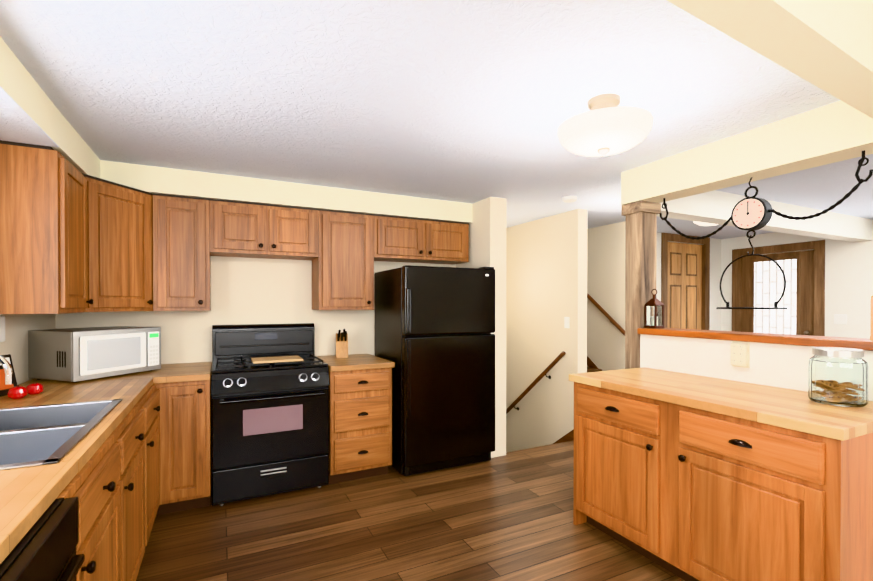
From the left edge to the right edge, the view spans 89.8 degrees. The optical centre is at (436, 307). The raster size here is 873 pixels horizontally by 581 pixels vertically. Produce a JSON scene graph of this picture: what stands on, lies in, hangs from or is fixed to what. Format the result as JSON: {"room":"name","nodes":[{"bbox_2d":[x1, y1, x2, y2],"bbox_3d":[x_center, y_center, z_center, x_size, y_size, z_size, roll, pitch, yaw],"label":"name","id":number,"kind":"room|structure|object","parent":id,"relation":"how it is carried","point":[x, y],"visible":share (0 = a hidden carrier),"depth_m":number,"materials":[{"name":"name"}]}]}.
{"room":"kitchen","nodes":[
{"label":"kitchen","id":0,"kind":"room"},
{"bbox_2d":[0,314,55,384],"bbox_3d":[-1.454,0.203,0.501,0.120,2.300,5.810,0,0,-26],"label":"wall","id":1,"kind":"structure","parent":0,"point":[14,344],"depth_m":2.50,"materials":[{"name":"beige paint"}]},
{"bbox_2d":[0,316,4,341],"bbox_3d":[-2.162,0.106,2.142,0.060,0.130,0.080,0,0,-26],"label":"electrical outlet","id":2,"kind":"object","parent":1,"relation":"attached to","point":[2,328],"visible":1,"depth_m":2.16,"materials":[{"name":"white plastic"}]},
{"bbox_2d":[0,144,93,313],"bbox_3d":[-2.067,-0.367,2.290,0.361,0.795,0.468,0,0,-26],"label":"upper cabinet","id":3,"kind":"object","parent":1,"relation":"attached to","point":[43,238],"visible":1,"depth_m":2.11,"materials":[{"name":"brown wood"}]},
{"bbox_2d":[85,177,152,311],"bbox_3d":[-2.207,-0.372,2.856,0.611,0.795,0.668,0,0,-26],"label":"upper cabinet","id":4,"kind":"object","parent":1,"relation":"attached to","point":[120,244],"visible":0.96,"depth_m":2.76,"materials":[{"name":"brown wood"}]},
{"bbox_2d":[55,255,455,363],"bbox_3d":[-1.245,0.179,3.776,3.150,2.300,0.120,0,0,-26],"label":"wall","id":5,"kind":"structure","parent":0,"point":[244,290],"depth_m":3.57,"materials":[{"name":"beige paint"}]},
{"bbox_2d":[153,195,212,310],"bbox_3d":[-1.857,-0.374,3.217,0.345,0.794,0.330,0,0,-26],"label":"upper cabinet","id":6,"kind":"object","parent":5,"relation":"attached to","point":[182,227],"depth_m":3.07,"materials":[{"name":"brown wood"}]},
{"bbox_2d":[213,201,320,262],"bbox_3d":[-1.354,-0.589,3.463,0.772,0.369,0.330,0,0,-26],"label":"upper cabinet","id":7,"kind":"object","parent":5,"relation":"attached to","point":[239,229],"depth_m":3.33,"materials":[{"name":"brown wood"}]},
{"bbox_2d":[312,211,376,309],"bbox_3d":[-0.800,-0.378,3.737,0.460,0.794,0.330,0,0,-26],"label":"upper cabinet","id":8,"kind":"object","parent":5,"relation":"attached to","point":[343,252],"depth_m":3.59,"materials":[{"name":"brown wood"}]},
{"bbox_2d":[377,216,468,263],"bbox_3d":[-0.177,-0.602,4.043,0.925,0.350,0.330,0,0,-26],"label":"upper cabinet","id":9,"kind":"object","parent":5,"relation":"attached to","point":[398,239],"depth_m":3.90,"materials":[{"name":"brown wood"}]},
{"bbox_2d":[0,140,468,224],"bbox_3d":[-0.972,-0.782,3.203,3.137,0.017,1.134,0,0,-26],"label":"trim strip","id":10,"kind":"object","parent":9,"relation":"on","point":[51,148],"visible":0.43,"depth_m":3.15,"materials":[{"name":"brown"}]},
{"bbox_2d":[136,440,684,580],"bbox_3d":[1.984,1.401,2.209,7.790,0.120,5.820,0,0,-26],"label":"floor","id":11,"kind":"structure","parent":0,"point":[508,516],"depth_m":2.58,"materials":[{"name":"brown wood"}]},
{"bbox_2d":[0,497,84,580],"bbox_3d":[-1.091,0.921,0.727,0.707,0.861,0.595,0,0,-26],"label":"dishwasher","id":12,"kind":"object","parent":11,"relation":"on","point":[44,549],"visible":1,"depth_m":0.97,"materials":[{"name":"black metal"}]},
{"bbox_2d":[56,384,159,580],"bbox_3d":[-1.232,0.918,1.004,0.711,0.863,4.866,0,0,-26],"label":"base cabinet","id":13,"kind":"object","parent":11,"relation":"on","point":[113,485],"visible":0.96,"depth_m":1.70,"materials":[{"name":"brown wood"}]},
{"bbox_2d":[0,369,159,563],"bbox_3d":[-1.256,0.464,0.990,0.660,0.040,4.868,0,0,-26],"label":"countertop","id":14,"kind":"structure","parent":13,"relation":"on","point":[29,495],"depth_m":1.33,"materials":[{"name":"beige wood"}]},
{"bbox_2d":[0,354,17,396],"bbox_3d":[-2.151,0.338,2.158,0.052,0.196,0.150,0,0,-1],"label":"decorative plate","id":15,"kind":"object","parent":14,"relation":"on","point":[4,388],"visible":0.6,"depth_m":2.17,"materials":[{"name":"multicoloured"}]},
{"bbox_2d":[7,383,33,398],"bbox_3d":[-2.007,0.404,2.098,0.072,0.064,0.071,0,0,-26],"label":"tomato","id":16,"kind":"object","parent":14,"relation":"on","point":[20,392],"depth_m":2.09,"materials":[{"name":"red food"}]},
{"bbox_2d":[34,382,43,394],"bbox_3d":[-2.017,0.405,2.198,0.068,0.060,0.067,0,0,-26],"label":"tomato","id":17,"kind":"object","parent":14,"relation":"on","point":[38,388],"depth_m":2.19,"materials":[{"name":"red food"}]},
{"bbox_2d":[0,355,121,469],"bbox_3d":[-1.542,0.394,1.518,0.594,0.472,0.914,0,0,-26],"label":"sink","id":18,"kind":"object","parent":14,"relation":"in","point":[38,435],"visible":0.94,"depth_m":1.60,"materials":[{"name":"silver metal"}]},
{"bbox_2d":[28,326,160,382],"bbox_3d":[-2.145,0.283,2.787,0.418,0.296,0.542,0,0,19],"label":"microwave","id":19,"kind":"object","parent":14,"relation":"on","point":[73,355],"visible":0.98,"depth_m":2.58,"materials":[{"name":"silver metal"}]},
{"bbox_2d":[156,377,210,514],"bbox_3d":[-1.750,0.903,3.068,0.305,0.863,0.704,0,0,-26],"label":"base cabinet","id":20,"kind":"object","parent":11,"relation":"on","point":[184,413],"visible":0.96,"depth_m":2.79,"materials":[{"name":"brown wood"}]},
{"bbox_2d":[156,362,211,382],"bbox_3d":[-1.751,0.449,3.077,0.299,0.040,0.686,0,0,-26],"label":"countertop","id":21,"kind":"structure","parent":20,"relation":"on","point":[196,371],"depth_m":2.90,"materials":[{"name":"beige wood"}]},
{"bbox_2d":[211,323,329,505],"bbox_3d":[-1.258,0.735,3.298,0.770,1.195,0.693,0,0,-26],"label":"stove","id":22,"kind":"object","parent":11,"relation":"on","point":[269,428],"visible":0.92,"depth_m":3.06,"materials":[{"name":"black metal"}]},
{"bbox_2d":[251,356,302,363],"bbox_3d":[-1.179,0.384,3.236,0.340,0.016,0.240,0,0,-26],"label":"cutting board","id":23,"kind":"object","parent":22,"relation":"on","point":[258,360],"visible":1,"depth_m":3.17,"materials":[{"name":"beige wood"}]},
{"bbox_2d":[329,368,391,483],"bbox_3d":[-0.698,0.899,3.591,0.477,0.863,0.697,0,0,-26],"label":"drawers","id":24,"kind":"object","parent":11,"relation":"on","point":[360,424],"visible":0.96,"depth_m":3.30,"materials":[{"name":"brown wood"}]},
{"bbox_2d":[316,354,394,371],"bbox_3d":[-0.697,0.446,3.598,0.496,0.040,0.683,0,0,-26],"label":"countertop","id":25,"kind":"structure","parent":24,"relation":"on","point":[357,362],"depth_m":3.39,"materials":[{"name":"beige wood"}]},
{"bbox_2d":[336,329,347,357],"bbox_3d":[-0.807,0.302,3.736,0.100,0.244,0.140,0,0,-14],"label":"knife block","id":26,"kind":"object","parent":25,"relation":"on","point":[341,344],"visible":1,"depth_m":3.71,"materials":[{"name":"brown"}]},
{"bbox_2d":[375,265,494,475],"bbox_3d":[-0.024,0.493,3.847,0.830,1.672,0.775,0,0,-26],"label":"fridge","id":27,"kind":"object","parent":11,"relation":"on","point":[434,336],"visible":0.96,"depth_m":3.52,"materials":[{"name":"black metal"}]},
{"bbox_2d":[587,367,601,372],"bbox_3d":[1.404,0.556,5.552,0.830,1.520,2.000,0,0,-26],"label":"stairs","id":28,"kind":"structure","parent":11,"relation":"on","point":[589,369],"depth_m":5.28,"materials":[{"name":"brown wood"}]},
{"bbox_2d":[573,382,656,563],"bbox_3d":[1.278,0.897,2.537,0.675,0.884,0.678,0,0,-26],"label":"base cabinet","id":29,"kind":"object","parent":11,"relation":"on","point":[615,432],"depth_m":2.39,"materials":[{"name":"brown wood"}]},
{"bbox_2d":[622,201,660,368],"bbox_3d":[1.459,0.300,3.132,0.200,2.068,0.170,0,0,-26],"label":"post","id":30,"kind":"object","parent":11,"relation":"on","point":[640,248],"visible":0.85,"depth_m":3.08,"materials":[{"name":"brown wood"}]},
{"bbox_2d":[657,400,872,580],"bbox_3d":[1.552,0.901,1.983,0.675,0.884,0.678,0,0,-26],"label":"base cabinet","id":31,"kind":"object","parent":11,"relation":"on","point":[685,493],"depth_m":1.76,"materials":[{"name":"brown wood"}]},
{"bbox_2d":[569,367,872,440],"bbox_3d":[1.413,0.435,2.255,0.683,0.040,1.330,0,0,-26],"label":"countertop","id":32,"kind":"structure","parent":31,"relation":"on","point":[796,410],"depth_m":2.00,"materials":[{"name":"beige wood"}]},
{"bbox_2d":[808,347,867,406],"bbox_3d":[1.759,0.299,1.923,0.196,0.236,0.196,0,0,-26],"label":"cookie jar","id":33,"kind":"object","parent":32,"relation":"on","point":[837,376],"visible":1,"depth_m":1.85,"materials":[{"name":"clear glass"}]},
{"bbox_2d":[0,0,872,238],"bbox_3d":[1.538,-1.016,3.098,7.790,0.100,7.840,0,0,-26],"label":"ceiling","id":34,"kind":"structure","parent":0,"point":[468,101],"depth_m":1.93,"materials":[{"name":"white paint"}]},
{"bbox_2d":[0,37,119,183],"bbox_3d":[-1.221,-0.860,0.608,0.400,0.176,5.570,0,0,-26],"label":"soffit","id":35,"kind":"structure","parent":34,"relation":"attached to","point":[21,87],"depth_m":2.01,"materials":[{"name":"beige paint"}]},
{"bbox_2d":[0,86,58,146],"bbox_3d":[-0.967,-0.765,0.093,0.400,0.006,4.420,0,0,-26],"label":"soffit","id":36,"kind":"structure","parent":35,"relation":"attached to","point":[18,124],"depth_m":1.88,"materials":[{"name":"white paint"}]},
{"bbox_2d":[120,162,471,223],"bbox_3d":[-0.958,-0.882,3.661,2.730,0.176,0.325,0,0,-26],"label":"soffit","id":37,"kind":"structure","parent":34,"relation":"attached to","point":[151,179],"depth_m":3.37,"materials":[{"name":"beige paint"}]},
{"bbox_2d":[562,196,576,202],"bbox_3d":[1.175,-0.954,3.867,0.130,0.034,0.130,0,0,-26],"label":"smoke detector","id":38,"kind":"object","parent":34,"relation":"attached to","point":[567,199],"visible":1,"depth_m":3.83,"materials":[{"name":"white plastic"}]},
{"bbox_2d":[558,93,652,155],"bbox_3d":[0.775,-0.834,2.032,0.410,0.246,0.410,0,0,-26],"label":"ceiling light","id":39,"kind":"object","parent":34,"relation":"attached to","point":[604,125],"visible":1,"depth_m":1.92,"materials":[{"name":"white glass"}]},
{"bbox_2d":[694,221,718,225],"bbox_3d":[2.978,-0.933,4.756,0.340,0.090,0.340,0,0,-26],"label":"ceiling light","id":40,"kind":"object","parent":34,"relation":"attached to","point":[704,224],"visible":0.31,"depth_m":4.75,"materials":[{"name":"white glass"}]},
{"bbox_2d":[621,100,872,204],"bbox_3d":[2.281,-0.839,1.420,0.200,0.230,3.930,0,0,-26],"label":"beam","id":41,"kind":"structure","parent":34,"relation":"attached to","point":[837,131],"depth_m":2.35,"materials":[{"name":"beige paint"}]},
{"bbox_2d":[660,150,872,308],"bbox_3d":[1.762,-0.368,2.500,0.180,0.754,1.089,0,0,-26],"label":"hanging scale","id":42,"kind":"object","parent":41,"relation":"hanging from","point":[752,213],"visible":1,"depth_m":2.43,"materials":[{"name":"black metal"}]},
{"bbox_2d":[657,190,872,241],"bbox_3d":[3.147,-0.858,4.134,3.748,0.230,0.165,0,0,-26],"label":"beam","id":43,"kind":"structure","parent":34,"relation":"attached to","point":[714,207],"depth_m":4.11,"materials":[{"name":"white paint"}]},
{"bbox_2d":[667,0,872,118],"bbox_3d":[0.581,-0.836,0.979,3.255,0.230,0.125,0,0,-30],"label":"cross beam","id":44,"kind":"structure","parent":34,"relation":"attached to","point":[826,46],"depth_m":1.21,"materials":[{"name":"beige paint"}]},
{"bbox_2d":[456,197,505,457],"bbox_3d":[-0.038,0.970,5.089,0.170,3.900,2.660,0,0,-26],"label":"wall","id":45,"kind":"structure","parent":0,"point":[487,236],"depth_m":3.90,"materials":[{"name":"beige paint"}]},
{"bbox_2d":[506,209,586,451],"bbox_3d":[0.875,0.966,5.556,0.120,3.900,2.630,0,0,-26],"label":"wall","id":46,"kind":"structure","parent":0,"point":[546,275],"depth_m":4.79,"materials":[{"name":"beige paint"}]},
{"bbox_2d":[506,351,565,413],"bbox_3d":[1.060,0.921,4.950,0.090,0.962,1.162,0,0,-26],"label":"handrail","id":47,"kind":"object","parent":46,"relation":"attached to","point":[539,378],"visible":0.81,"depth_m":4.79,"materials":[{"name":"brown wood"}]},
{"bbox_2d":[553,429,573,443],"bbox_3d":[1.121,1.721,4.908,0.014,1.060,1.220,0,0,-26],"label":"trim","id":48,"kind":"structure","parent":46,"relation":"attached to","point":[569,436],"depth_m":4.46,"materials":[{"name":"brown wood"}]},
{"bbox_2d":[564,317,569,327],"bbox_3d":[1.330,0.154,4.476,0.011,0.116,0.072,0,0,-26],"label":"light switch","id":49,"kind":"object","parent":46,"relation":"attached to","point":[566,322],"visible":1,"depth_m":4.47,"materials":[{"name":"white plastic"}]},
{"bbox_2d":[587,221,624,370],"bbox_3d":[1.720,0.163,5.983,0.120,2.300,2.600,0,0,-26],"label":"wall","id":50,"kind":"structure","parent":0,"point":[605,287],"depth_m":5.22,"materials":[{"name":"beige paint"}]},
{"bbox_2d":[587,356,597,368],"bbox_3d":[1.990,0.838,5.285,0.014,0.860,1.000,0,0,-26],"label":"trim","id":51,"kind":"structure","parent":50,"relation":"attached to","point":[590,364],"depth_m":5.43,"materials":[{"name":"brown wood"}]},
{"bbox_2d":[587,293,624,335],"bbox_3d":[1.939,-0.052,5.309,0.090,0.742,0.942,0,0,-26],"label":"handrail","id":52,"kind":"object","parent":50,"relation":"attached to","point":[608,316],"visible":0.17,"depth_m":5.12,"materials":[{"name":"brown wood"}]},
{"bbox_2d":[656,232,720,330],"bbox_3d":[3.088,0.164,5.921,2.280,2.300,0.120,0,0,-26],"label":"wall","id":53,"kind":"structure","parent":0,"point":[715,278],"depth_m":6.29,"materials":[{"name":"white paint"}]},
{"bbox_2d":[667,242,701,329],"bbox_3d":[3.414,0.212,6.030,0.792,2.186,0.103,0,0,-26],"label":"closet door","id":54,"kind":"structure","parent":53,"relation":"in","point":[684,308],"depth_m":6.05,"materials":[{"name":"brown wood"}]},
{"bbox_2d":[661,233,709,329],"bbox_3d":[3.398,0.163,6.063,1.000,2.300,0.140,0,0,-26],"label":"trim","id":55,"kind":"structure","parent":53,"relation":"attached to","point":[705,310],"depth_m":6.11,"materials":[{"name":"brown wood"}]},
{"bbox_2d":[640,334,872,400],"bbox_3d":[2.312,0.772,1.369,0.140,1.150,3.790,0,0,-26],"label":"wall","id":56,"kind":"structure","parent":0,"point":[780,365],"depth_m":2.50,"materials":[{"name":"white paint"}]},
{"bbox_2d":[731,342,749,367],"bbox_3d":[1.686,0.264,2.439,0.034,0.140,0.090,0,0,-26],"label":"electrical outlet","id":57,"kind":"object","parent":56,"relation":"attached to","point":[740,354],"visible":1,"depth_m":2.42,"materials":[{"name":"beige plastic"}]},
{"bbox_2d":[637,328,872,350],"bbox_3d":[2.315,0.175,1.365,0.215,0.040,3.788,0,0,-26],"label":"trim","id":58,"kind":"structure","parent":56,"relation":"on","point":[828,341],"depth_m":2.31,"materials":[{"name":"brown wood"}]},
{"bbox_2d":[644,289,663,328],"bbox_3d":[1.496,0.007,3.009,0.089,0.270,0.089,0,0,-26],"label":"lantern","id":59,"kind":"object","parent":58,"relation":"on","point":[653,312],"visible":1,"depth_m":2.99,"materials":[{"name":"orange metal"}]},
{"bbox_2d":[870,296,872,340],"bbox_3d":[2.032,-0.015,1.955,0.109,0.329,0.109,0,0,-26],"label":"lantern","id":60,"kind":"object","parent":58,"relation":"on","point":[871,337],"visible":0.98,"depth_m":1.98,"materials":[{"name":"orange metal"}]},
{"bbox_2d":[721,224,872,338],"bbox_3d":[5.398,0.178,3.949,0.120,2.300,5.700,0,0,-26],"label":"wall","id":61,"kind":"structure","parent":0,"point":[849,279],"depth_m":5.15,"materials":[{"name":"white paint"}]},
{"bbox_2d":[742,250,813,335],"bbox_3d":[4.454,0.298,5.759,0.125,2.017,0.852,0,0,-26],"label":"front door","id":62,"kind":"structure","parent":61,"relation":"in","point":[762,282],"depth_m":5.72,"materials":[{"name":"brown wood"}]},
{"bbox_2d":[732,240,824,335],"bbox_3d":[4.487,0.250,5.775,0.140,2.130,1.060,0,0,-26],"label":"door frame","id":63,"kind":"structure","parent":61,"relation":"attached to","point":[818,246],"depth_m":5.51,"materials":[{"name":"brown wood"}]},
{"bbox_2d":[834,314,846,324],"bbox_3d":[4.740,0.139,5.141,0.006,0.120,0.120,0,0,-26],"label":"light switch","id":64,"kind":"object","parent":61,"relation":"attached to","point":[840,318],"visible":1,"depth_m":5.14,"materials":[{"name":"white plastic"}]}
]}

